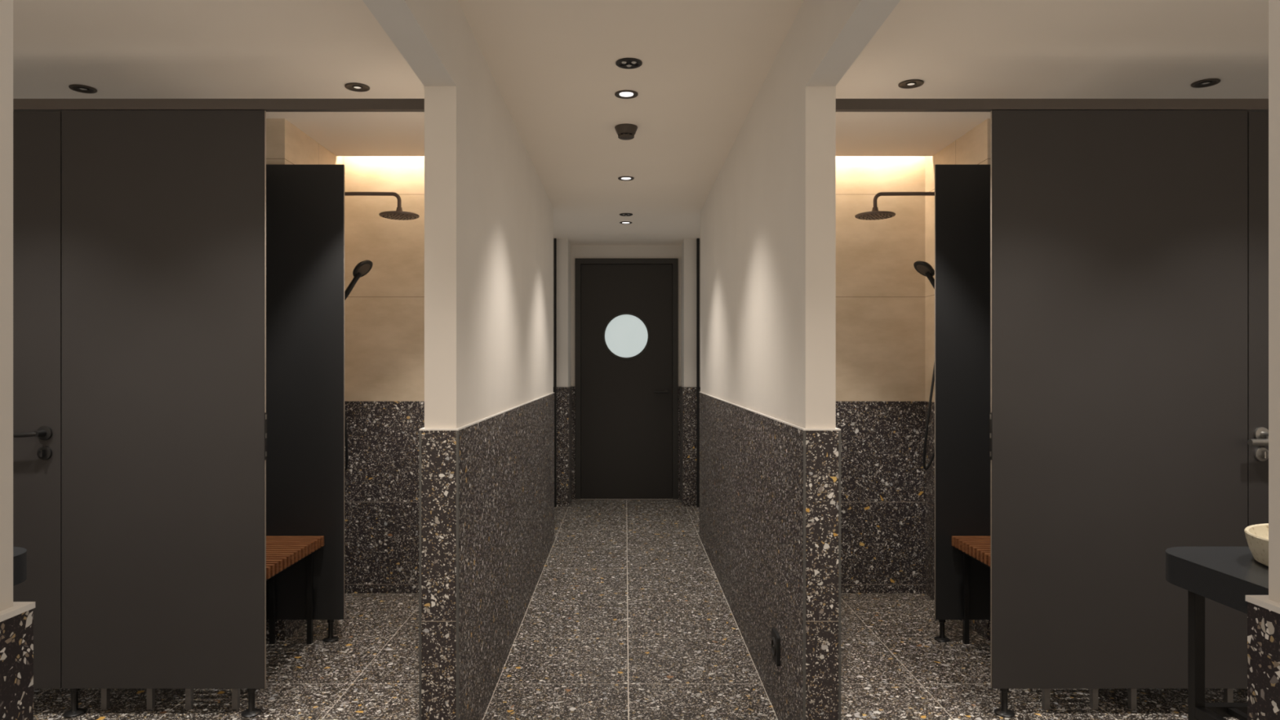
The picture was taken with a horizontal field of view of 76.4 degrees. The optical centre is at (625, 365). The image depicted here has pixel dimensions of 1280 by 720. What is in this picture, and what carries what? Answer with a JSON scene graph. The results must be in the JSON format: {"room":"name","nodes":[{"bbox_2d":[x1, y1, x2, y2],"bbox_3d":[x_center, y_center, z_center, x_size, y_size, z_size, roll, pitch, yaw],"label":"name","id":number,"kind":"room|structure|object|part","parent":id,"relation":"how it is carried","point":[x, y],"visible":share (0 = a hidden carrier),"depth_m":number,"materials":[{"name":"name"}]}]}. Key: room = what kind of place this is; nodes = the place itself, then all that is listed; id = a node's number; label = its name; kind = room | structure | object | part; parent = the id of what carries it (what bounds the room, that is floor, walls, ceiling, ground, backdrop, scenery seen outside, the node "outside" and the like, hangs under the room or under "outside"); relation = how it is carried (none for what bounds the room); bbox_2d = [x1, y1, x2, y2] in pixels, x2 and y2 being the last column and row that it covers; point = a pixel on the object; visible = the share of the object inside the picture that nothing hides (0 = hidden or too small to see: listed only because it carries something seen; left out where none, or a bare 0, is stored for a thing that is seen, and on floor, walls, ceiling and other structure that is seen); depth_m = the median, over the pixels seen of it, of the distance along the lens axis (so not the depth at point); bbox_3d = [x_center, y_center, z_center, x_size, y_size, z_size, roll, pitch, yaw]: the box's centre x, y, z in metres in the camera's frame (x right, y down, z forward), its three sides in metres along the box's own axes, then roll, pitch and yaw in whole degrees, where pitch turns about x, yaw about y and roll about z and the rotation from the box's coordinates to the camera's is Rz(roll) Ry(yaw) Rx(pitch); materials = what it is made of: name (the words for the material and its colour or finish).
{"room":"changing room","nodes":[
{"label":"changing room","id":0,"kind":"room"},
{"bbox_2d":[0,0,554,719],"bbox_3d":[-0.574,0.068,2.210,0.150,2.465,7.620,0,0,0],"label":"wall","id":1,"kind":"structure","parent":0,"point":[486,438],"depth_m":2.72,"materials":[{"name":"paint"}]},
{"bbox_3d":[-0.574,0.203,2.210,0.149,0.005,7.620,0,0,0],"label":"wainscot trim","id":2,"kind":"part","parent":1,"relation":"part of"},
{"bbox_2d":[266,118,343,640],"bbox_3d":[-1.724,0.008,4.239,0.232,2.584,0.799,0,0,0],"label":"wall","id":3,"kind":"structure","parent":0,"point":[286,144],"depth_m":3.89,"materials":[{"name":"paint"}]},
{"bbox_2d":[344,259,373,471],"bbox_3d":[-1.458,0.001,4.200,0.300,1.087,0.260,0,0,0],"label":"shower","id":4,"kind":"object","parent":3,"relation":"attached to","point":[362,268],"visible":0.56,"depth_m":4.18,"materials":[{"name":"black metal"}]},
{"bbox_3d":[-1.417,-0.403,4.200,0.118,0.167,0.032,0,0,0],"label":"handle","id":5,"kind":"part","parent":4,"relation":"part of","materials":[{"name":"black metal"}]},
{"bbox_2d":[344,191,419,220],"bbox_3d":[-1.337,-0.840,4.200,0.542,0.150,0.202,0,0,0],"label":"shower","id":6,"kind":"object","parent":3,"relation":"attached to","point":[398,214],"visible":0.94,"depth_m":4.19,"materials":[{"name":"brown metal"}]},
{"bbox_3d":[-1.383,-0.848,4.200,0.451,0.096,0.020,0,0,0],"label":"shower arm","id":7,"kind":"part","parent":6,"relation":"part of","materials":[{"name":"brown metal"}]},
{"bbox_2d":[553,239,700,506],"bbox_3d":[0.000,0.068,7.769,2.800,2.465,0.561,0,0,0],"label":"wall","id":8,"kind":"structure","parent":0,"point":[686,253],"depth_m":7.50,"materials":[{"name":"paint"}]},
{"bbox_2d":[554,238,556,506],"bbox_3d":[-0.644,0.068,7.472,0.021,2.465,0.034,0,0,0],"label":"trim","id":9,"kind":"structure","parent":8,"relation":"attached to","point":[555,239],"depth_m":7.46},
{"bbox_2d":[575,258,678,499],"bbox_3d":[0.013,0.132,7.912,0.998,2.336,0.135,0,0,0],"label":"door","id":10,"kind":"structure","parent":8,"relation":"in","point":[627,309],"depth_m":7.90,"materials":[{"name":"paint"}]},
{"bbox_3d":[0.343,0.259,7.855,0.133,0.018,0.020,0,0,0],"label":"lever","id":11,"kind":"part","parent":10,"relation":"part of","materials":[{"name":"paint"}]},
{"bbox_3d":[0.000,0.203,7.495,2.780,0.005,0.011,0,0,0],"label":"wainscot trim","id":12,"kind":"part","parent":8,"relation":"part of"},
{"bbox_2d":[696,238,699,506],"bbox_3d":[0.668,0.068,7.472,0.024,2.465,0.034,0,0,0],"label":"trim","id":13,"kind":"structure","parent":8,"relation":"attached to","point":[697,239],"depth_m":7.46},
{"bbox_2d":[343,155,924,593],"bbox_3d":[0.000,0.007,4.690,6.300,2.585,0.100,0,0,0],"label":"wall","id":14,"kind":"structure","parent":0,"point":[880,292],"depth_m":4.64,"materials":[{"name":"stone"}]},
{"bbox_2d":[33,499,1247,719],"bbox_3d":[0.000,1.330,3.350,6.500,0.060,9.900,0,0,0],"label":"floor","id":15,"kind":"structure","parent":0,"point":[628,615],"depth_m":3.57,"materials":[{"name":"stone"}]},
{"bbox_2d":[13,546,26,586],"bbox_3d":[-1.750,0.880,1.458,0.560,0.840,1.215,0,0,0],"label":"stand","id":16,"kind":"object","parent":15,"relation":"on","point":[20,554],"visible":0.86,"depth_m":1.98,"materials":[{"name":"metal"}]},
{"bbox_2d":[101,688,155,710],"bbox_3d":[-1.882,1.050,3.440,0.296,0.500,0.753,0,0,0],"label":"slatted bench","id":17,"kind":"object","parent":15,"relation":"on","point":[105,693],"visible":0.02,"depth_m":3.07,"materials":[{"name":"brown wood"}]},
{"bbox_3d":[-1.968,1.089,3.079,0.022,0.421,0.022,0,0,0],"label":"leg","id":18,"kind":"part","parent":17,"relation":"part of","materials":[{"name":"grey metal"}]},
{"bbox_3d":[-1.796,1.089,3.079,0.022,0.421,0.022,0,0,0],"label":"leg","id":19,"kind":"part","parent":17,"relation":"part of","materials":[{"name":"grey metal"}]},
{"bbox_2d":[61,110,266,717],"bbox_3d":[-1.712,0.177,3.036,0.760,2.245,0.072,0,0,0],"label":"partition panel","id":20,"kind":"object","parent":15,"relation":"on","point":[164,414],"visible":1,"depth_m":3.01,"materials":[{"name":"laminate"}]},
{"bbox_2d":[13,111,61,688],"bbox_3d":[-2.618,0.128,2.987,1.056,2.138,0.071,0,0,0],"label":"door","id":21,"kind":"structure","parent":20,"relation":"attached to","point":[37,135],"depth_m":3.01,"materials":[{"name":"laminate"}]},
{"bbox_3d":[-2.208,0.252,2.961,0.127,0.020,0.019,0,0,-3],"label":"lever","id":22,"kind":"part","parent":21,"relation":"part of","materials":[{"name":"black metal"}]},
{"bbox_3d":[-2.146,0.250,2.985,0.054,0.054,0.050,0,0,0],"label":"door handle","id":23,"kind":"part","parent":21,"relation":"part of","materials":[{"name":"black metal"}]},
{"bbox_2d":[13,98,424,111],"bbox_3d":[-1.898,-0.967,3.025,2.502,0.040,0.031,0,0,0],"label":"rail","id":24,"kind":"object","parent":20,"relation":"attached to","point":[19,104],"visible":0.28,"depth_m":3.01,"materials":[{"name":"metal"}]},
{"bbox_3d":[-1.334,0.263,3.017,0.002,0.175,0.015,0,0,0],"label":"strike plate","id":25,"kind":"part","parent":20,"relation":"part of","materials":[{"name":"black metal"}]},
{"bbox_2d":[185,536,324,710],"bbox_3d":[-1.562,1.050,3.440,0.300,0.500,0.753,0,0,0],"label":"slatted bench","id":26,"kind":"object","parent":15,"relation":"on","point":[282,553],"visible":0.48,"depth_m":3.69,"materials":[{"name":"brown wood"}]},
{"bbox_3d":[-1.650,1.089,3.079,0.022,0.421,0.022,0,0,0],"label":"leg","id":27,"kind":"part","parent":26,"relation":"part of","materials":[{"name":"grey metal"}]},
{"bbox_3d":[-1.474,1.089,3.079,0.022,0.421,0.022,0,0,0],"label":"leg","id":28,"kind":"part","parent":26,"relation":"part of","materials":[{"name":"grey metal"}]},
{"bbox_3d":[-1.650,1.089,3.801,0.022,0.421,0.022,0,0,0],"label":"leg","id":29,"kind":"part","parent":26,"relation":"part of","materials":[{"name":"black metal"}]},
{"bbox_3d":[-1.562,0.863,3.440,0.198,0.031,0.746,0,0,0],"label":"seat frame","id":30,"kind":"part","parent":26,"relation":"part of","materials":[{"name":"black metal"}]},
{"bbox_3d":[-1.562,0.823,3.440,0.300,0.046,0.753,0,0,0],"label":"seat","id":31,"kind":"part","parent":26,"relation":"part of","materials":[{"name":"brown wood"}]},
{"bbox_3d":[-1.474,1.089,3.801,0.022,0.421,0.022,0,0,0],"label":"leg","id":32,"kind":"part","parent":26,"relation":"part of","materials":[{"name":"black metal"}]},
{"bbox_2d":[266,164,344,642],"bbox_3d":[-1.519,0.177,3.851,0.390,2.245,0.072,0,0,0],"label":"partition panel","id":33,"kind":"object","parent":15,"relation":"on","point":[305,202],"visible":0.97,"depth_m":3.83,"materials":[{"name":"laminate"}]},
{"bbox_2d":[933,164,990,642],"bbox_3d":[1.648,0.177,3.851,0.379,2.245,0.072,0,0,0],"label":"partition panel","id":34,"kind":"object","parent":15,"relation":"on","point":[962,191],"visible":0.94,"depth_m":3.83,"materials":[{"name":"laminate"}]},
{"bbox_2d":[951,536,1098,710],"bbox_3d":[1.683,1.050,3.440,0.306,0.500,0.753,0,0,0],"label":"slatted bench","id":35,"kind":"object","parent":15,"relation":"on","point":[978,548],"visible":0.27,"depth_m":3.69,"materials":[{"name":"brown wood"}]},
{"bbox_3d":[1.592,1.089,3.801,0.022,0.421,0.022,0,0,0],"label":"leg","id":36,"kind":"part","parent":35,"relation":"part of","materials":[{"name":"black metal"}]},
{"bbox_3d":[1.683,0.823,3.440,0.306,0.046,0.753,0,0,0],"label":"seat","id":37,"kind":"part","parent":35,"relation":"part of","materials":[{"name":"brown wood"}]},
{"bbox_3d":[1.683,0.863,3.440,0.204,0.031,0.746,0,0,0],"label":"seat frame","id":38,"kind":"part","parent":35,"relation":"part of","materials":[{"name":"black metal"}]},
{"bbox_3d":[1.592,1.089,3.079,0.022,0.421,0.022,0,0,0],"label":"leg","id":39,"kind":"part","parent":35,"relation":"part of","materials":[{"name":"grey metal"}]},
{"bbox_3d":[1.774,1.089,3.079,0.022,0.421,0.022,0,0,0],"label":"leg","id":40,"kind":"part","parent":35,"relation":"part of","materials":[{"name":"grey metal"}]},
{"bbox_2d":[989,110,1247,717],"bbox_3d":[1.829,0.177,3.036,0.950,2.245,0.072,0,0,0],"label":"partition panel","id":41,"kind":"object","parent":15,"relation":"on","point":[1118,412],"visible":1,"depth_m":3.01,"materials":[{"name":"laminate"}]},
{"bbox_3d":[1.356,0.263,3.017,0.002,0.175,0.015,0,0,0],"label":"strike plate","id":42,"kind":"part","parent":41,"relation":"part of","materials":[{"name":"black metal"}]},
{"bbox_2d":[835,98,1268,111],"bbox_3d":[1.914,-0.967,3.025,2.472,0.040,0.031,0,0,0],"label":"rail","id":43,"kind":"object","parent":41,"relation":"attached to","point":[842,104],"visible":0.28,"depth_m":3.01,"materials":[{"name":"metal"}]},
{"bbox_2d":[1247,111,1268,546],"bbox_3d":[2.711,0.128,2.985,0.869,2.138,0.076,0,0,0],"label":"door","id":44,"kind":"structure","parent":41,"relation":"attached to","point":[1257,121],"depth_m":3.01,"materials":[{"name":"laminate"}]},
{"bbox_3d":[2.369,0.274,2.964,0.186,0.042,0.033,0,0,0],"label":"lever","id":45,"kind":"part","parent":44,"relation":"part of","materials":[{"name":"metal"}]},
{"bbox_3d":[2.352,0.255,2.985,0.054,0.054,0.050,0,0,0],"label":"door handle","id":46,"kind":"part","parent":44,"relation":"part of","materials":[{"name":"metal"}]},
{"bbox_2d":[1127,688,1233,710],"bbox_3d":[2.101,1.050,3.440,0.488,0.500,0.753,0,0,0],"label":"slatted bench","id":47,"kind":"object","parent":15,"relation":"on","point":[1131,693],"visible":0.02,"depth_m":3.07,"materials":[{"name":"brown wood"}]},
{"bbox_3d":[1.919,1.089,3.079,0.022,0.421,0.022,0,0,0],"label":"leg","id":48,"kind":"part","parent":47,"relation":"part of","materials":[{"name":"black metal"}]},
{"bbox_3d":[2.283,1.089,3.079,0.022,0.421,0.022,0,0,0],"label":"leg","id":49,"kind":"part","parent":47,"relation":"part of","materials":[{"name":"grey metal"}]},
{"bbox_2d":[1165,546,1268,719],"bbox_3d":[1.605,0.880,1.458,0.560,0.840,1.215,0,0,0],"label":"counter","id":50,"kind":"object","parent":15,"relation":"on","point":[1223,575],"visible":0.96,"depth_m":1.94,"materials":[{"name":"metal"}]},
{"bbox_3d":[1.380,0.915,1.965,0.025,0.769,0.025,0,0,0],"label":"leg","id":51,"kind":"part","parent":50,"relation":"part of","materials":[{"name":"black metal"}]},
{"bbox_2d":[1195,702,1247,719],"bbox_3d":[1.605,0.833,1.458,0.475,0.025,1.040,0,0,0],"label":"shelf","id":52,"kind":"object","parent":50,"relation":"attached to","point":[1203,711],"depth_m":1.95,"materials":[{"name":"black metal"}]},
{"bbox_2d":[1244,523,1268,566],"bbox_3d":[1.625,0.425,1.830,0.370,0.069,0.370,0,0,0],"label":"basin","id":53,"kind":"object","parent":50,"relation":"on","point":[1257,535],"visible":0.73,"depth_m":1.88,"materials":[{"name":"stone"}]},
{"bbox_2d":[13,0,1268,245],"bbox_3d":[0.000,-1.245,3.200,6.300,0.160,9.600,0,0,0],"label":"ceiling","id":54,"kind":"structure","parent":0,"point":[705,64],"depth_m":3.16,"materials":[{"name":"paint"}]},
{"bbox_2d":[68,84,97,93],"bbox_3d":[-2.280,-1.162,3.420,0.100,0.006,0.100,0,0,0],"label":"recessed light","id":55,"kind":"object","parent":54,"relation":"in","point":[77,87],"visible":1,"depth_m":3.42,"materials":[{"name":"plastic"}]},
{"bbox_2d":[344,82,369,92],"bbox_3d":[-1.120,-1.162,3.400,0.100,0.006,0.100,0,0,0],"label":"recessed light","id":56,"kind":"object","parent":54,"relation":"in","point":[354,86],"visible":1,"depth_m":3.40,"materials":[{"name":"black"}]},
{"bbox_2d":[619,221,631,224],"bbox_3d":[0.004,-1.162,6.630,0.100,0.006,0.100,0,0,0],"label":"recessed light","id":57,"kind":"object","parent":54,"relation":"in","point":[622,222],"visible":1,"depth_m":6.61,"materials":[{"name":"plastic"}]},
{"bbox_2d":[614,123,637,140],"bbox_3d":[0.004,-1.137,3.975,0.112,0.057,0.112,0,0,0],"label":"smoke detector","id":58,"kind":"object","parent":54,"relation":"attached to","point":[625,131],"visible":1,"depth_m":3.94,"materials":[{"name":"plastic"}]},
{"bbox_2d":[617,176,634,180],"bbox_3d":[0.004,-1.162,5.060,0.100,0.006,0.100,0,0,0],"label":"recessed light","id":59,"kind":"object","parent":54,"relation":"in","point":[622,178],"visible":1,"depth_m":5.05,"materials":[{"name":"plastic"}]},
{"bbox_2d":[619,213,632,216],"bbox_3d":[0.006,-1.161,6.270,0.102,0.008,0.102,0,0,0],"label":"recessed light","id":60,"kind":"object","parent":54,"relation":"in","point":[621,214],"visible":1,"depth_m":6.26,"materials":[{"name":"plastic"}]},
{"bbox_2d":[614,89,638,98],"bbox_3d":[0.004,-1.162,3.490,0.100,0.006,0.100,0,0,0],"label":"recessed light","id":61,"kind":"object","parent":54,"relation":"in","point":[624,94],"visible":1,"depth_m":3.48,"materials":[{"name":"plastic"}]},
{"bbox_2d":[615,57,642,68],"bbox_3d":[0.014,-1.161,3.130,0.102,0.008,0.102,0,0,0],"label":"recessed light","id":62,"kind":"object","parent":54,"relation":"in","point":[624,63],"visible":1,"depth_m":3.12,"materials":[{"name":"plastic"}]},
{"bbox_2d":[897,79,924,88],"bbox_3d":[1.180,-1.162,3.360,0.100,0.006,0.100,0,0,0],"label":"recessed light","id":63,"kind":"object","parent":54,"relation":"in","point":[911,83],"visible":1,"depth_m":3.36,"materials":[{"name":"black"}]},
{"bbox_2d":[1191,78,1220,88],"bbox_3d":[2.390,-1.162,3.350,0.100,0.006,0.100,0,0,0],"label":"recessed light","id":64,"kind":"object","parent":54,"relation":"in","point":[1210,82],"visible":1,"depth_m":3.35,"materials":[{"name":"plastic"}]},
{"bbox_2d":[924,118,990,640],"bbox_3d":[1.840,0.008,4.239,0.260,2.584,0.799,0,0,0],"label":"wall","id":65,"kind":"structure","parent":0,"point":[973,147],"depth_m":4.54,"materials":[{"name":"stone"}]},
{"bbox_2d":[854,191,934,220],"bbox_3d":[1.450,-0.840,4.200,0.521,0.150,0.202,0,0,0],"label":"shower","id":66,"kind":"object","parent":65,"relation":"attached to","point":[875,214],"visible":0.92,"depth_m":4.19,"materials":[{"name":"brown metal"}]},
{"bbox_3d":[1.495,-0.848,4.200,0.430,0.096,0.020,0,0,0],"label":"shower arm","id":67,"kind":"part","parent":66,"relation":"part of","materials":[{"name":"brown metal"}]},
{"bbox_2d":[913,260,934,470],"bbox_3d":[1.601,0.002,4.200,0.218,1.078,0.260,0,0,0],"label":"shower","id":68,"kind":"object","parent":65,"relation":"attached to","point":[923,268],"visible":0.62,"depth_m":4.18,"materials":[{"name":"black metal"}]},
{"bbox_3d":[1.596,-0.417,4.200,0.105,0.145,0.032,0,0,0],"label":"handle","id":69,"kind":"part","parent":68,"relation":"part of","materials":[{"name":"black metal"}]},
{"bbox_2d":[699,0,1279,719],"bbox_3d":[0.609,0.068,2.285,0.138,2.465,7.770,0,0,0],"label":"wall","id":70,"kind":"structure","parent":0,"point":[770,438],"depth_m":2.81,"materials":[{"name":"paint"}]},
{"bbox_2d":[771,627,780,666],"bbox_3d":[0.553,1.038,3.000,0.018,0.110,0.110,0,0,0],"label":"wall socket","id":71,"kind":"object","parent":70,"relation":"attached to","point":[775,637],"visible":1,"depth_m":2.97,"materials":[{"name":"plastic"}]},
{"bbox_3d":[0.609,0.203,2.285,0.138,0.005,7.770,0,0,0],"label":"wainscot trim","id":72,"kind":"part","parent":70,"relation":"part of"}
]}

